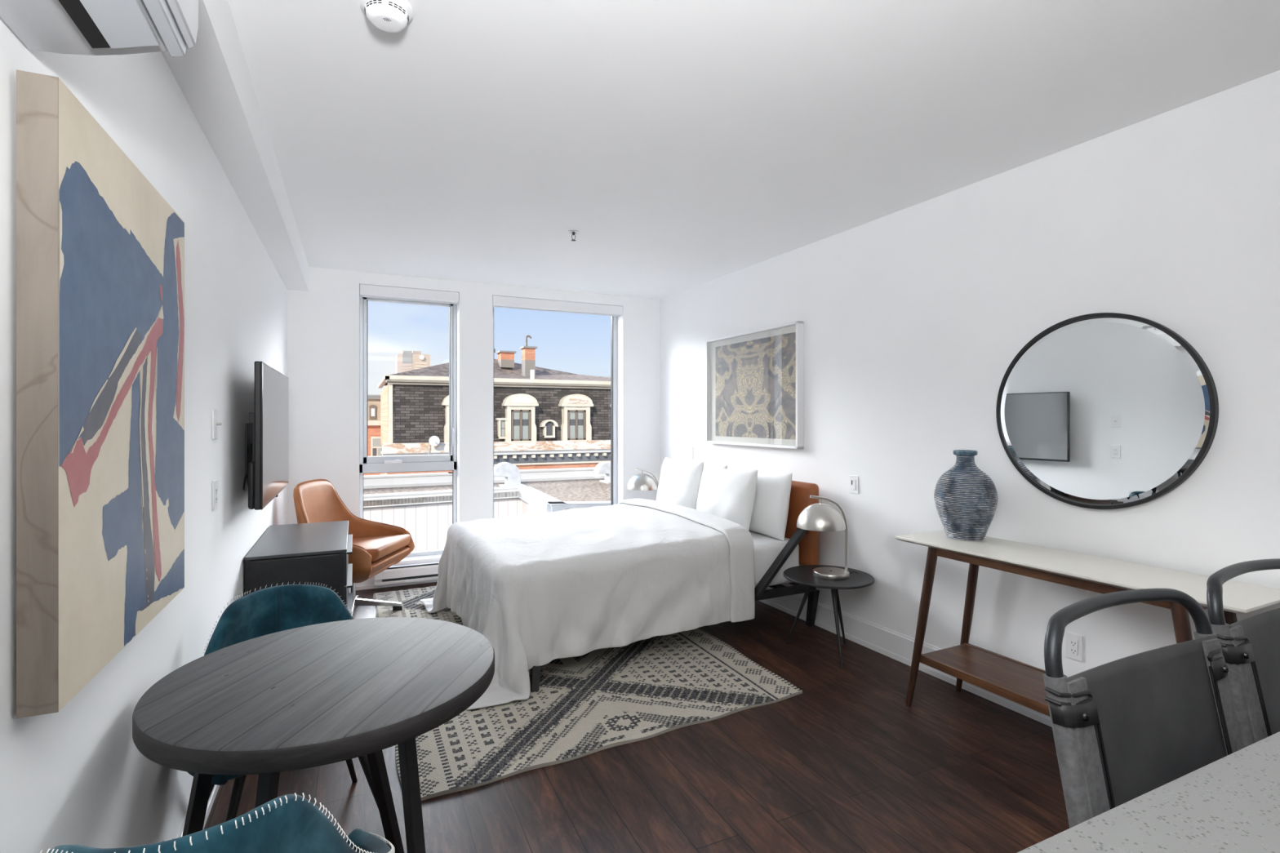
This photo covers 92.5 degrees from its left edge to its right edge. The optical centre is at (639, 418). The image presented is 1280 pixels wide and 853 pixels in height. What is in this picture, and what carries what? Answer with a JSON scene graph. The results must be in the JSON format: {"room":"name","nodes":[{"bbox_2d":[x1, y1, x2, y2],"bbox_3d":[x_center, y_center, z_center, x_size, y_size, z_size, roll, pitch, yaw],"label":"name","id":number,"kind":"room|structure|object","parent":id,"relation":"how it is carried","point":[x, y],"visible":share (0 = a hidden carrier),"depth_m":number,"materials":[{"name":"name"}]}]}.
{"room":"studio apartment","nodes":[
{"label":"studio apartment","id":0,"kind":"room"},
{"bbox_2d":[0,18,287,852],"bbox_3d":[-1.077,0.098,0.933,0.180,2.645,8.960,0,0,-25],"label":"wall","id":1,"kind":"structure","parent":0,"point":[77,774],"depth_m":1.64,"materials":[{"name":"paint"}]},
{"bbox_2d":[0,0,198,56],"bbox_3d":[-0.740,-0.755,0.703,0.236,0.290,0.804,0,0,-25],"label":"air conditioner","id":2,"kind":"object","parent":1,"relation":"attached to","point":[77,27],"visible":1,"depth_m":0.98,"materials":[{"name":"grey plastic"}]},
{"bbox_2d":[58,0,110,48],"bbox_3d":[-0.750,-0.626,0.704,0.024,0.024,0.695,0,0,-25],"label":"vent","id":3,"kind":"object","parent":2,"relation":"attached to","point":[83,17],"depth_m":0.96,"materials":[{"name":"plastic"}]},
{"bbox_2d":[16,69,184,719],"bbox_3d":[-1.133,-0.039,1.339,0.060,1.024,0.804,0,0,-25],"label":"abstract painting","id":4,"kind":"object","parent":1,"relation":"attached to","point":[100,251],"visible":1,"depth_m":1.08,"materials":[{"name":"multicoloured fabric"}]},
{"bbox_2d":[176,784,219,838],"bbox_3d":[-0.987,1.345,0.975,0.017,0.150,8.600,0,0,-25],"label":"baseboard","id":5,"kind":"structure","parent":1,"relation":"attached to","point":[214,793],"depth_m":2.20,"materials":[{"name":"white"}]},
{"bbox_2d":[212,479,217,511],"bbox_3d":[-1.633,0.293,2.355,0.009,0.115,0.070,0,0,-25],"label":"wall socket","id":6,"kind":"object","parent":1,"relation":"attached to","point":[215,482],"visible":1,"depth_m":2.34,"materials":[{"name":"white plastic"}]},
{"bbox_2d":[212,408,221,439],"bbox_3d":[-1.627,0.020,2.358,0.024,0.115,0.070,0,0,-25],"label":"light switch","id":7,"kind":"object","parent":1,"relation":"attached to","point":[215,424],"visible":1,"depth_m":2.34,"materials":[{"name":"white plastic"}]},
{"bbox_2d":[160,0,309,291],"bbox_3d":[-0.925,-1.125,1.004,0.155,0.199,8.600,0,0,-25],"label":"beam","id":8,"kind":"structure","parent":1,"relation":"attached to","point":[213,76],"depth_m":2.21,"materials":[{"name":"paint"}]},
{"bbox_2d":[242,360,288,510],"bbox_3d":[-1.966,0.079,3.205,0.122,0.665,1.170,0,0,-25],"label":"television","id":9,"kind":"object","parent":1,"relation":"attached to","point":[266,432],"visible":1,"depth_m":2.90,"materials":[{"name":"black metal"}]},
{"bbox_2d":[287,266,660,566],"bbox_3d":[-1.331,0.098,5.683,3.723,2.645,0.230,0,0,-25],"label":"wall","id":10,"kind":"structure","parent":0,"point":[323,321],"depth_m":5.45,"materials":[{"name":"paint"}]},
{"bbox_2d":[355,576,437,590],"bbox_3d":[-1.298,1.360,5.563,3.323,0.120,0.017,0,0,-25],"label":"baseboard","id":11,"kind":"structure","parent":10,"relation":"attached to","point":[369,584],"depth_m":5.12,"materials":[{"name":"white"}]},
{"bbox_2d":[373,561,439,586],"bbox_3d":[-1.213,1.317,5.555,2.200,0.145,0.066,0,0,-25],"label":"baseboard heater","id":12,"kind":"object","parent":10,"relation":"attached to","point":[411,573],"visible":0.29,"depth_m":5.18,"materials":[{"name":"white metal"}]},
{"bbox_2d":[382,573,438,582],"bbox_3d":[-1.206,1.349,5.540,2.080,0.013,0.017,0,0,-25],"label":"grille","id":13,"kind":"object","parent":12,"relation":"attached to","point":[413,577],"depth_m":5.19,"materials":[{"name":"grey metal"}]},
{"bbox_2d":[386,563,438,569],"bbox_3d":[-1.205,1.252,5.539,2.200,0.011,0.005,0,0,-25],"label":"vent","id":14,"kind":"object","parent":12,"relation":"attached to","point":[424,566],"depth_m":5.21,"materials":[{"name":"grey metal"}]},
{"bbox_2d":[359,295,457,557],"bbox_3d":[-2.036,0.045,5.405,0.807,2.340,0.141,0,0,-25],"label":"window","id":15,"kind":"structure","parent":10,"relation":"in","point":[393,464],"depth_m":5.38,"materials":[{"name":"grey metal"}]},
{"bbox_2d":[359,284,458,304],"bbox_3d":[-1.987,-1.073,5.299,0.801,0.100,0.094,0,0,-25],"label":"roller blind","id":16,"kind":"object","parent":15,"relation":"attached to","point":[365,291],"visible":1,"depth_m":5.25,"materials":[{"name":"white fabric"}]},
{"bbox_2d":[492,306,617,518],"bbox_3d":[-0.826,0.045,5.979,1.289,2.340,0.060,0,0,-25],"label":"window","id":17,"kind":"structure","parent":10,"relation":"in","point":[613,319],"depth_m":6.21,"materials":[{"name":"grey metal"}]},
{"bbox_2d":[492,295,622,316],"bbox_3d":[-0.772,-1.073,5.864,1.283,0.100,0.094,0,0,-25],"label":"roller blind","id":18,"kind":"object","parent":17,"relation":"attached to","point":[499,301],"visible":0.92,"depth_m":5.81,"materials":[{"name":"white fabric"}]},
{"bbox_2d":[203,582,1069,852],"bbox_3d":[0.693,1.480,1.745,4.073,0.120,8.940,0,0,-25],"label":"floor","id":19,"kind":"structure","parent":0,"point":[842,764],"depth_m":2.39,"materials":[{"name":"brown wood"}]},
{"bbox_2d":[40,792,395,852],"bbox_3d":[-0.790,1.014,1.107,0.653,0.819,0.548,0,0,-25],"label":"dining chair","id":20,"kind":"object","parent":19,"relation":"on","point":[288,823],"visible":1,"depth_m":0.98,"materials":[{"name":"teal fabric"}]},
{"bbox_2d":[187,582,378,822],"bbox_3d":[-1.167,1.014,2.049,0.653,0.819,0.548,0,0,-40],"label":"dining chair","id":21,"kind":"object","parent":19,"relation":"on","point":[271,610],"visible":0.16,"depth_m":2.19,"materials":[{"name":"teal fabric"}]},
{"bbox_2d":[244,520,352,615],"bbox_3d":[-1.905,1.045,3.501,0.470,0.750,0.988,0,0,-25],"label":"dresser","id":22,"kind":"object","parent":19,"relation":"on","point":[314,553],"visible":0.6,"depth_m":3.12,"materials":[{"name":"black wood"}]},
{"bbox_2d":[132,617,494,852],"bbox_3d":[-0.813,1.042,1.631,0.830,0.764,0.830,0,0,-25],"label":"dining table","id":23,"kind":"object","parent":19,"relation":"on","point":[266,706],"visible":1,"depth_m":1.49,"materials":[{"name":"black wood"}]},
{"bbox_2d":[293,479,414,615],"bbox_3d":[-2.073,0.930,4.408,0.641,0.979,0.767,0,0,2],"label":"swivel chair","id":24,"kind":"object","parent":19,"relation":"on","point":[376,546],"visible":0.48,"depth_m":4.43,"materials":[{"name":"brown leather"}]},
{"bbox_2d":[351,534,410,561],"bbox_3d":[-2.018,0.935,4.406,0.532,0.116,0.570,0,0,2],"label":"seat cushion","id":25,"kind":"object","parent":24,"relation":"on","point":[387,548],"depth_m":4.42,"materials":[{"name":"brown leather"}]},
{"bbox_2d":[373,586,802,800],"bbox_3d":[-0.625,1.412,4.047,2.028,0.016,3.074,0,0,-25],"label":"patterned rug","id":26,"kind":"object","parent":19,"relation":"on","point":[598,700],"visible":0.4,"depth_m":3.02,"materials":[{"name":"fabric"}]},
{"bbox_2d":[529,480,819,692],"bbox_3d":[-0.068,0.919,4.373,2.066,0.978,1.760,0,0,-26],"label":"bed","id":27,"kind":"object","parent":26,"relation":"on","point":[807,541],"visible":0.27,"depth_m":4.04,"materials":[{"name":"leather"}]},
{"bbox_2d":[748,530,799,587],"bbox_3d":[-0.147,0.957,4.334,2.000,0.285,1.510,0,0,-26],"label":"mattress","id":28,"kind":"object","parent":27,"relation":"on","point":[766,548],"visible":0.05,"depth_m":4.01,"materials":[{"name":"white fabric"}]},
{"bbox_2d":[419,498,755,710],"bbox_3d":[-0.446,1.030,4.194,1.812,0.744,1.978,0,0,-26],"label":"duvet","id":29,"kind":"object","parent":28,"relation":"on","point":[542,588],"visible":0.97,"depth_m":3.54,"materials":[{"name":"white fabric"}]},
{"bbox_2d":[656,457,703,509],"bbox_3d":[0.319,0.567,5.077,0.213,0.461,0.643,0,0,-27],"label":"pillow","id":30,"kind":"object","parent":28,"relation":"on","point":[679,482],"visible":0.71,"depth_m":4.92,"materials":[{"name":"white fabric"}]},
{"bbox_2d":[684,460,727,468],"bbox_3d":[0.509,0.587,5.043,0.182,0.452,0.643,0,0,-25],"label":"pillow","id":31,"kind":"object","parent":28,"relation":"on","point":[718,466],"visible":0.02,"depth_m":4.82,"materials":[{"name":"white fabric"}]},
{"bbox_2d":[696,463,757,529],"bbox_3d":[0.620,0.574,4.469,0.208,0.447,0.642,0,0,-28],"label":"pillow","id":32,"kind":"object","parent":28,"relation":"on","point":[727,494],"visible":0.86,"depth_m":4.31,"materials":[{"name":"white fabric"}]},
{"bbox_2d":[735,466,792,541],"bbox_3d":[0.845,0.588,4.373,0.205,0.450,0.645,0,0,-20],"label":"pillow","id":33,"kind":"object","parent":28,"relation":"on","point":[772,496],"visible":0.65,"depth_m":4.16,"materials":[{"name":"white fabric"}]},
{"bbox_2d":[782,564,874,668],"bbox_3d":[1.147,1.188,3.737,0.532,0.468,0.532,0,0,-25],"label":"bedside table","id":34,"kind":"object","parent":19,"relation":"on","point":[801,575],"visible":0.95,"depth_m":3.65,"materials":[{"name":"black metal"}]},
{"bbox_2d":[796,495,857,580],"bbox_3d":[1.125,0.709,3.710,0.342,0.490,0.287,0,0,25],"label":"table lamp","id":35,"kind":"object","parent":34,"relation":"on","point":[819,517],"visible":1,"depth_m":3.65,"materials":[{"name":"silver metal"}]},
{"bbox_2d":[894,530,1279,716],"bbox_3d":[1.760,1.006,2.578,0.410,0.832,1.330,0,0,-26],"label":"console table","id":36,"kind":"object","parent":19,"relation":"on","point":[1021,683],"visible":0.61,"depth_m":2.63,"materials":[{"name":"white paint"}]},
{"bbox_2d":[933,449,998,541],"bbox_3d":[1.614,0.373,3.039,0.281,0.434,0.281,0,0,42],"label":"vase","id":37,"kind":"object","parent":36,"relation":"on","point":[966,498],"visible":1,"depth_m":2.95,"materials":[{"name":"blue ceramic"}]},
{"bbox_2d":[919,643,1049,716],"bbox_3d":[1.760,1.168,2.578,0.350,0.040,1.096,0,0,-26],"label":"shelf","id":38,"kind":"object","parent":36,"relation":"attached to","point":[1021,683],"depth_m":2.79,"materials":[{"name":"brown wood"}]},
{"bbox_2d":[1043,588,1243,828],"bbox_3d":[1.086,0.891,1.008,0.575,1.060,0.591,0,0,-25],"label":"counter stool","id":39,"kind":"object","parent":19,"relation":"on","point":[1125,729],"visible":0.8,"depth_m":1.18,"materials":[{"name":"grey leather"}]},
{"bbox_2d":[1017,731,1279,852],"bbox_3d":[1.448,0.964,0.681,2.000,0.912,0.915,0,0,-25],"label":"kitchen island","id":40,"kind":"object","parent":19,"relation":"on","point":[1231,803],"visible":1,"depth_m":0.78,"materials":[{"name":"stone"}]},
{"bbox_2d":[1206,558,1279,748],"bbox_3d":[1.645,0.891,1.288,0.575,1.060,0.591,0,0,-25],"label":"counter stool","id":41,"kind":"object","parent":19,"relation":"on","point":[1251,646],"visible":0.79,"depth_m":1.39,"materials":[{"name":"grey"}]},
{"bbox_3d":[0.097,1.188,5.757,0.532,0.468,0.532,0,0,-25],"label":"bedside table","id":42,"kind":"object","parent":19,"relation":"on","visible":0},
{"bbox_2d":[626,468,658,490],"bbox_3d":[0.046,0.709,5.739,0.342,0.490,0.287,0,0,25],"label":"table lamp","id":43,"kind":"object","parent":42,"relation":"on","point":[641,482],"visible":0.84,"depth_m":5.66,"materials":[{"name":"silver metal"}]},
{"bbox_2d":[227,0,1279,299],"bbox_3d":[0.678,-1.285,1.776,4.073,0.120,9.010,0,0,-25],"label":"ceiling","id":44,"kind":"structure","parent":0,"point":[686,144],"depth_m":2.40,"materials":[{"name":"paint"}]},
{"bbox_2d":[360,0,413,32],"bbox_3d":[-0.751,-1.198,1.818,0.144,0.054,0.144,0,0,-25],"label":"smoke detector","id":45,"kind":"object","parent":44,"relation":"attached to","point":[387,15],"visible":1,"depth_m":1.79,"materials":[{"name":"white plastic"}]},
{"bbox_2d":[364,0,408,24],"bbox_3d":[-0.751,-1.199,1.818,0.122,0.008,0.122,0,0,-25],"label":"vent","id":46,"kind":"object","parent":45,"relation":"attached to","point":[400,8],"depth_m":1.78,"materials":[{"name":"grey plastic"}]},
{"bbox_2d":[568,230,578,240],"bbox_3d":[-0.434,-1.196,4.004,0.068,0.058,0.068,0,0,-25],"label":"sprinkler head","id":47,"kind":"object","parent":44,"relation":"attached to","point":[572,232],"visible":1,"depth_m":3.99},
{"bbox_2d":[660,70,1279,677],"bbox_3d":[2.216,0.098,2.413,0.180,2.645,9.100,0,0,-26],"label":"wall","id":48,"kind":"structure","parent":0,"point":[915,317],"depth_m":3.00,"materials":[{"name":"paint"}]},
{"bbox_2d":[705,320,803,448],"bbox_3d":[0.869,-0.239,4.864,0.057,0.905,1.200,0,0,-26],"label":"framed print","id":49,"kind":"object","parent":48,"relation":"attached to","point":[754,379],"visible":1,"depth_m":4.78,"materials":[{"name":"white"}]},
{"bbox_2d":[849,475,858,493],"bbox_3d":[1.366,0.420,3.913,0.012,0.115,0.070,0,0,-26],"label":"light switch","id":50,"kind":"object","parent":48,"relation":"attached to","point":[854,480],"visible":1,"depth_m":3.90,"materials":[{"name":"white plastic"}]},
{"bbox_2d":[759,586,1052,727],"bbox_3d":[2.128,1.340,2.369,0.017,0.160,8.700,0,0,-26],"label":"baseboard","id":51,"kind":"structure","parent":48,"relation":"attached to","point":[898,646],"depth_m":3.71,"materials":[{"name":"white"}]},
{"bbox_2d":[1065,631,1082,662],"bbox_3d":[1.946,1.022,2.745,0.009,0.115,0.070,0,0,-26],"label":"wall socket","id":52,"kind":"object","parent":48,"relation":"attached to","point":[1073,642],"visible":1,"depth_m":2.74,"materials":[{"name":"white plastic"}]},
{"bbox_2d":[995,312,1218,509],"bbox_3d":[1.971,-0.034,2.671,0.030,0.848,0.848,0,0,-26],"label":"round mirror","id":53,"kind":"object","parent":48,"relation":"attached to","point":[1099,411],"visible":1,"depth_m":2.62,"materials":[{"name":"black metal"}]},
{"label":"outside","id":54,"kind":"structure","parent":0,"visible":0},
{"bbox_2d":[363,466,610,551],"bbox_3d":[-0.358,2.897,11.514,15.225,3.445,7.184,0,0,-25],"label":"flat roof","id":55,"kind":"structure","parent":54,"point":[419,504],"depth_m":11.42,"materials":[{"name":"grey metal"}]},
{"bbox_2d":[493,462,527,486],"bbox_3d":[-2.754,1.167,12.780,0.659,0.515,0.560,0,0,-25],"label":"roof vent","id":56,"kind":"object","parent":55,"relation":"on","point":[511,473],"visible":0.77,"depth_m":12.64,"materials":[{"name":"metal"}]},
{"bbox_2d":[593,461,610,484],"bbox_3d":[-0.704,1.193,13.678,0.593,0.464,0.504,0,0,-25],"label":"roof vent","id":57,"kind":"object","parent":55,"relation":"on","point":[604,467],"visible":0.7,"depth_m":13.52,"materials":[{"name":"metal"}]},
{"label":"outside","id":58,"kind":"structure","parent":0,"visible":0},
{"bbox_3d":[-42.634,13.520,127.291,150.000,0.200,253.200,0,0,-25],"label":"ground","id":59,"kind":"structure","parent":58,"visible":0},
{"bbox_2d":[363,394,382,475],"bbox_3d":[-24.344,4.890,43.767,10.750,13.060,10.500,0,0,-25],"label":"building","id":60,"kind":"structure","parent":59,"relation":"on","point":[375,448],"depth_m":41.21,"materials":[{"name":"brick"}]},
{"bbox_2d":[395,351,430,373],"bbox_3d":[-71.920,0.170,193.655,9.440,42.500,12.150,0,0,-25],"label":"office tower","id":61,"kind":"structure","parent":59,"relation":"on","point":[406,361],"depth_m":188.80,"materials":[{"name":"beige concrete"}]},
{"bbox_2d":[401,351,421,354],"bbox_3d":[-71.475,-20.580,191.463,5.400,1.000,4.500,0,0,-25],"label":"building roof","id":62,"kind":"object","parent":61,"relation":"on","point":[403,352],"depth_m":189.82,"materials":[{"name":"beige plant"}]},
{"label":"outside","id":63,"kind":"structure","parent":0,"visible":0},
{"bbox_2d":[377,335,610,475],"bbox_3d":[-6.385,1.484,34.549,15.450,11.871,9.959,0,0,-25],"label":"house","id":64,"kind":"structure","parent":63,"point":[544,418],"depth_m":30.43,"materials":[{"name":"brick"}]},
{"bbox_2d":[513,411,528,439],"bbox_3d":[-5.880,0.330,30.190,0.750,1.380,0.010,0,0,-25],"label":"curtain","id":65,"kind":"object","parent":64,"relation":"hanging from","point":[520,418],"depth_m":30.14,"materials":[{"name":"grey fabric"}]},
{"bbox_2d":[569,412,582,438],"bbox_3d":[-3.268,0.330,31.404,0.750,1.380,0.010,0,0,-25],"label":"curtain","id":66,"kind":"object","parent":64,"relation":"hanging from","point":[575,418],"depth_m":31.35,"materials":[{"name":"grey fabric"}]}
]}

